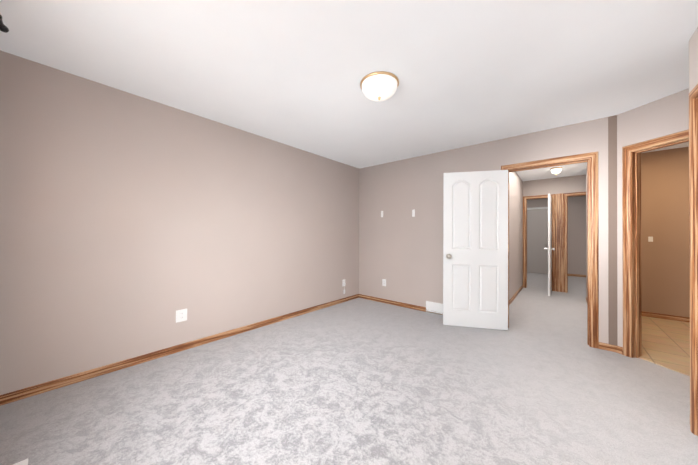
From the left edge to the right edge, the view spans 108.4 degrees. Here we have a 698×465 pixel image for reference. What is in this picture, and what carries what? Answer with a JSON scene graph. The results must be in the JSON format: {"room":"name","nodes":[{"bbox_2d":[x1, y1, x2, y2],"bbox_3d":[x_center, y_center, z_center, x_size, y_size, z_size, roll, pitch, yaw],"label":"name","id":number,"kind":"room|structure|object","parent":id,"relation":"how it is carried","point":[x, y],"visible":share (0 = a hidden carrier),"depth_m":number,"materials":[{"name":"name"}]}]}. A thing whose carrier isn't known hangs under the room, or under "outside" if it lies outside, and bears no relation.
{"room":"empty bedroom","nodes":[
{"label":"empty bedroom","id":0,"kind":"room"},
{"bbox_2d":[0,50,358,394],"bbox_3d":[-1.356,-0.015,3.050,0.120,2.440,4.870,0,-1,40],"label":"wall","id":1,"kind":"structure","parent":0,"point":[130,224],"depth_m":2.30,"materials":[{"name":"beige paint"}]},
{"bbox_2d":[0,294,358,405],"bbox_3d":[-1.112,1.174,3.234,0.012,0.068,4.009,0,-1,40],"label":"baseboard","id":2,"kind":"structure","parent":1,"relation":"attached to","point":[13,396],"depth_m":2.29,"materials":[{"name":"brown wood"}]},
{"bbox_2d":[176,309,186,322],"bbox_3d":[-1.696,0.841,2.551,0.008,0.122,0.100,0,-1,40],"label":"electrical outlet","id":3,"kind":"object","parent":1,"relation":"attached to","point":[181,315],"visible":1,"depth_m":2.55,"materials":[{"name":"white plastic"}]},
{"bbox_2d":[342,279,345,293],"bbox_3d":[-0.080,0.951,4.431,0.034,0.251,0.078,0,-1,40],"label":"electrical outlet","id":4,"kind":"object","parent":1,"relation":"attached to","point":[343,282],"visible":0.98,"depth_m":4.42,"materials":[{"name":"white plastic"}]},
{"bbox_2d":[0,272,697,464],"bbox_3d":[2.831,1.270,4.019,5.600,0.060,12.100,0,-1,40],"label":"floor carpet","id":5,"kind":"object","parent":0,"point":[362,381],"visible":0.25,"depth_m":1.79,"materials":[{"name":"grey carpet"}]},
{"bbox_2d":[13,458,27,464],"bbox_3d":[-1.616,1.182,1.186,0.250,0.012,0.120,0,-1,40],"label":"air vent register","id":6,"kind":"object","parent":5,"relation":"on","point":[24,462],"visible":1,"depth_m":1.28,"materials":[{"name":"white plastic"}]},
{"bbox_2d":[568,274,585,276],"bbox_3d":[6.674,1.258,7.373,1.094,0.068,0.012,0,-1,40],"label":"baseboard","id":7,"kind":"structure","parent":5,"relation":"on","point":[576,275],"depth_m":7.36,"materials":[{"name":"brown wood"}]},
{"bbox_2d":[0,0,697,180],"bbox_3d":[2.847,-1.240,4.039,5.600,0.080,12.100,0,-1,40],"label":"ceiling","id":8,"kind":"structure","parent":0,"point":[293,73],"depth_m":1.81,"materials":[{"name":"paint"}]},
{"bbox_2d":[360,71,398,100],"bbox_3d":[0.251,-1.163,2.085,0.320,0.140,0.320,0,-1,40],"label":"light","id":9,"kind":"object","parent":8,"relation":"attached to","point":[380,86],"visible":1,"depth_m":2.00,"materials":[{"name":"white glass"}]},
{"bbox_2d":[550,167,561,174],"bbox_3d":[3.826,-1.119,4.649,0.170,0.140,0.170,0,-1,40],"label":"light","id":10,"kind":"object","parent":8,"relation":"attached to","point":[555,170],"visible":1,"depth_m":4.60,"materials":[{"name":"white glass"}]},
{"bbox_2d":[359,115,617,345],"bbox_3d":[1.537,0.009,3.703,3.440,2.440,0.124,0,-1,40],"label":"wall","id":11,"kind":"structure","parent":0,"point":[400,249],"depth_m":3.85,"materials":[{"name":"beige paint"}]},
{"bbox_2d":[359,294,442,314],"bbox_3d":[1.078,1.194,3.993,2.304,0.068,0.012,0,-1,40],"label":"baseboard","id":12,"kind":"structure","parent":11,"relation":"attached to","point":[415,307],"depth_m":4.22,"materials":[{"name":"brown wood"}]},
{"bbox_2d":[426,301,442,314],"bbox_3d":[1.332,1.143,3.776,0.367,0.170,0.016,0,-1,40],"label":"air vent","id":13,"kind":"object","parent":11,"relation":"in","point":[435,307],"visible":0.69,"depth_m":3.80,"materials":[{"name":"white plastic"}]},
{"bbox_2d":[443,170,507,329],"bbox_3d":[1.620,0.215,3.249,0.760,2.004,0.177,0,0,14],"label":"bedroom door","id":14,"kind":"structure","parent":11,"relation":"in","point":[475,249],"depth_m":3.23,"materials":[{"name":"white wood"}]},
{"bbox_2d":[501,152,598,348],"bbox_3d":[2.348,0.183,3.014,0.900,2.091,0.154,0,-1,40],"label":"door frame","id":15,"kind":"structure","parent":11,"relation":"attached to","point":[594,298],"depth_m":2.71,"materials":[{"name":"brown wood"}]},
{"bbox_2d":[509,172,524,299],"bbox_3d":[2.988,0.026,4.683,0.140,2.440,3.250,0,-1,40],"label":"wall","id":16,"kind":"structure","parent":0,"point":[519,188],"depth_m":4.91,"materials":[{"name":"beige paint"}]},
{"bbox_2d":[509,285,522,304],"bbox_3d":[2.984,1.211,4.592,0.012,0.068,3.130,0,-1,40],"label":"baseboard","id":17,"kind":"structure","parent":16,"relation":"attached to","point":[514,296],"depth_m":4.83,"materials":[{"name":"brown wood"}]},
{"bbox_2d":[527,209,547,273],"bbox_3d":[5.908,0.281,7.982,0.690,1.998,0.094,0,-1,40],"label":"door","id":18,"kind":"structure","parent":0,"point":[537,239],"depth_m":7.95,"materials":[{"name":"grey paint"}]},
{"bbox_2d":[527,207,547,209],"bbox_3d":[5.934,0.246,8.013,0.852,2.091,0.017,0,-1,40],"label":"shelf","id":19,"kind":"structure","parent":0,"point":[534,208],"depth_m":7.99,"materials":[{"name":"white"}]},
{"bbox_2d":[525,175,584,274],"bbox_3d":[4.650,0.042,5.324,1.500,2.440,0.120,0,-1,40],"label":"wall","id":20,"kind":"structure","parent":0,"point":[576,205],"depth_m":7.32,"materials":[{"name":"beige paint"}]},
{"bbox_2d":[544,194,554,295],"bbox_3d":[4.139,0.246,5.188,0.173,1.998,0.735,0,-1,40],"label":"hall door","id":21,"kind":"structure","parent":20,"relation":"in","point":[549,248],"depth_m":4.92,"materials":[{"name":"white wood"}]},
{"bbox_2d":[523,192,585,292],"bbox_3d":[4.540,0.216,5.404,1.332,2.092,0.137,0,-1,40],"label":"door frame","id":22,"kind":"structure","parent":20,"relation":"attached to","point":[565,195],"depth_m":5.38,"materials":[{"name":"brown wood"}]},
{"bbox_2d":[585,169,586,295],"bbox_3d":[3.680,0.023,3.721,0.120,2.440,2.680,0,-1,40],"label":"wall","id":23,"kind":"structure","parent":0,"point":[586,169],"depth_m":4.70,"materials":[{"name":"beige paint"}]},
{"bbox_2d":[617,88,688,346],"bbox_3d":[2.936,0.004,2.014,0.120,2.440,1.200,0,0,-12],"label":"wall","id":24,"kind":"structure","parent":0,"point":[667,115],"depth_m":2.42,"materials":[{"name":"beige paint"}]},
{"bbox_2d":[622,129,688,357],"bbox_3d":[2.906,0.179,2.109,0.137,2.091,0.902,0,0,-12],"label":"door frame","id":25,"kind":"structure","parent":24,"relation":"attached to","point":[627,250],"depth_m":2.48,"materials":[{"name":"brown wood"}]},
{"bbox_2d":[639,316,689,375],"bbox_3d":[3.826,1.231,2.489,1.700,0.006,2.642,0,-1,40],"label":"floor","id":26,"kind":"structure","parent":0,"point":[665,343],"depth_m":2.79,"materials":[{"name":"beige tile"}]},
{"bbox_2d":[641,147,689,316],"bbox_3d":[4.721,0.028,3.556,1.680,2.440,0.120,0,-1,40],"label":"wall","id":27,"kind":"structure","parent":0,"point":[665,287],"depth_m":3.60,"materials":[{"name":"paint"}]},
{"bbox_2d":[641,311,689,322],"bbox_3d":[4.678,1.207,3.490,1.700,0.068,0.012,0,-1,40],"label":"baseboard","id":28,"kind":"structure","parent":27,"relation":"attached to","point":[649,314],"depth_m":3.61,"materials":[{"name":"brown wood"}]},
{"bbox_2d":[689,27,697,92],"bbox_3d":[1.044,-0.023,0.180,0.135,2.440,3.610,0,-1,40],"label":"wall","id":29,"kind":"structure","parent":0,"point":[693,61],"depth_m":1.52,"materials":[{"name":"beige paint"}]},
{"bbox_2d":[689,84,697,434],"bbox_3d":[1.830,0.165,1.222,0.017,2.091,0.912,0,-1,40],"label":"door frame","id":30,"kind":"structure","parent":29,"relation":"attached to","point":[693,94],"depth_m":1.52,"materials":[{"name":"brown wood"}]},
{"bbox_2d":[696,97,697,435],"bbox_3d":[1.888,0.191,1.172,0.135,2.040,0.810,0,-1,40],"label":"door frame","id":31,"kind":"structure","parent":29,"relation":"attached to","point":[697,237],"depth_m":1.51,"materials":[{"name":"brown wood"}]},
{"bbox_3d":[-0.947,-0.035,0.281,4.503,2.440,0.313,0,-1,40],"label":"wall","id":32,"kind":"structure","parent":0,"visible":0},
{"bbox_2d":[0,15,8,32],"bbox_3d":[-1.048,-1.075,0.571,2.327,0.104,0.174,0,-1,40],"label":"curtain rod","id":33,"kind":"object","parent":32,"relation":"attached to","point":[4,28],"visible":1,"depth_m":1.35,"materials":[{"name":"black metal"}]}
]}

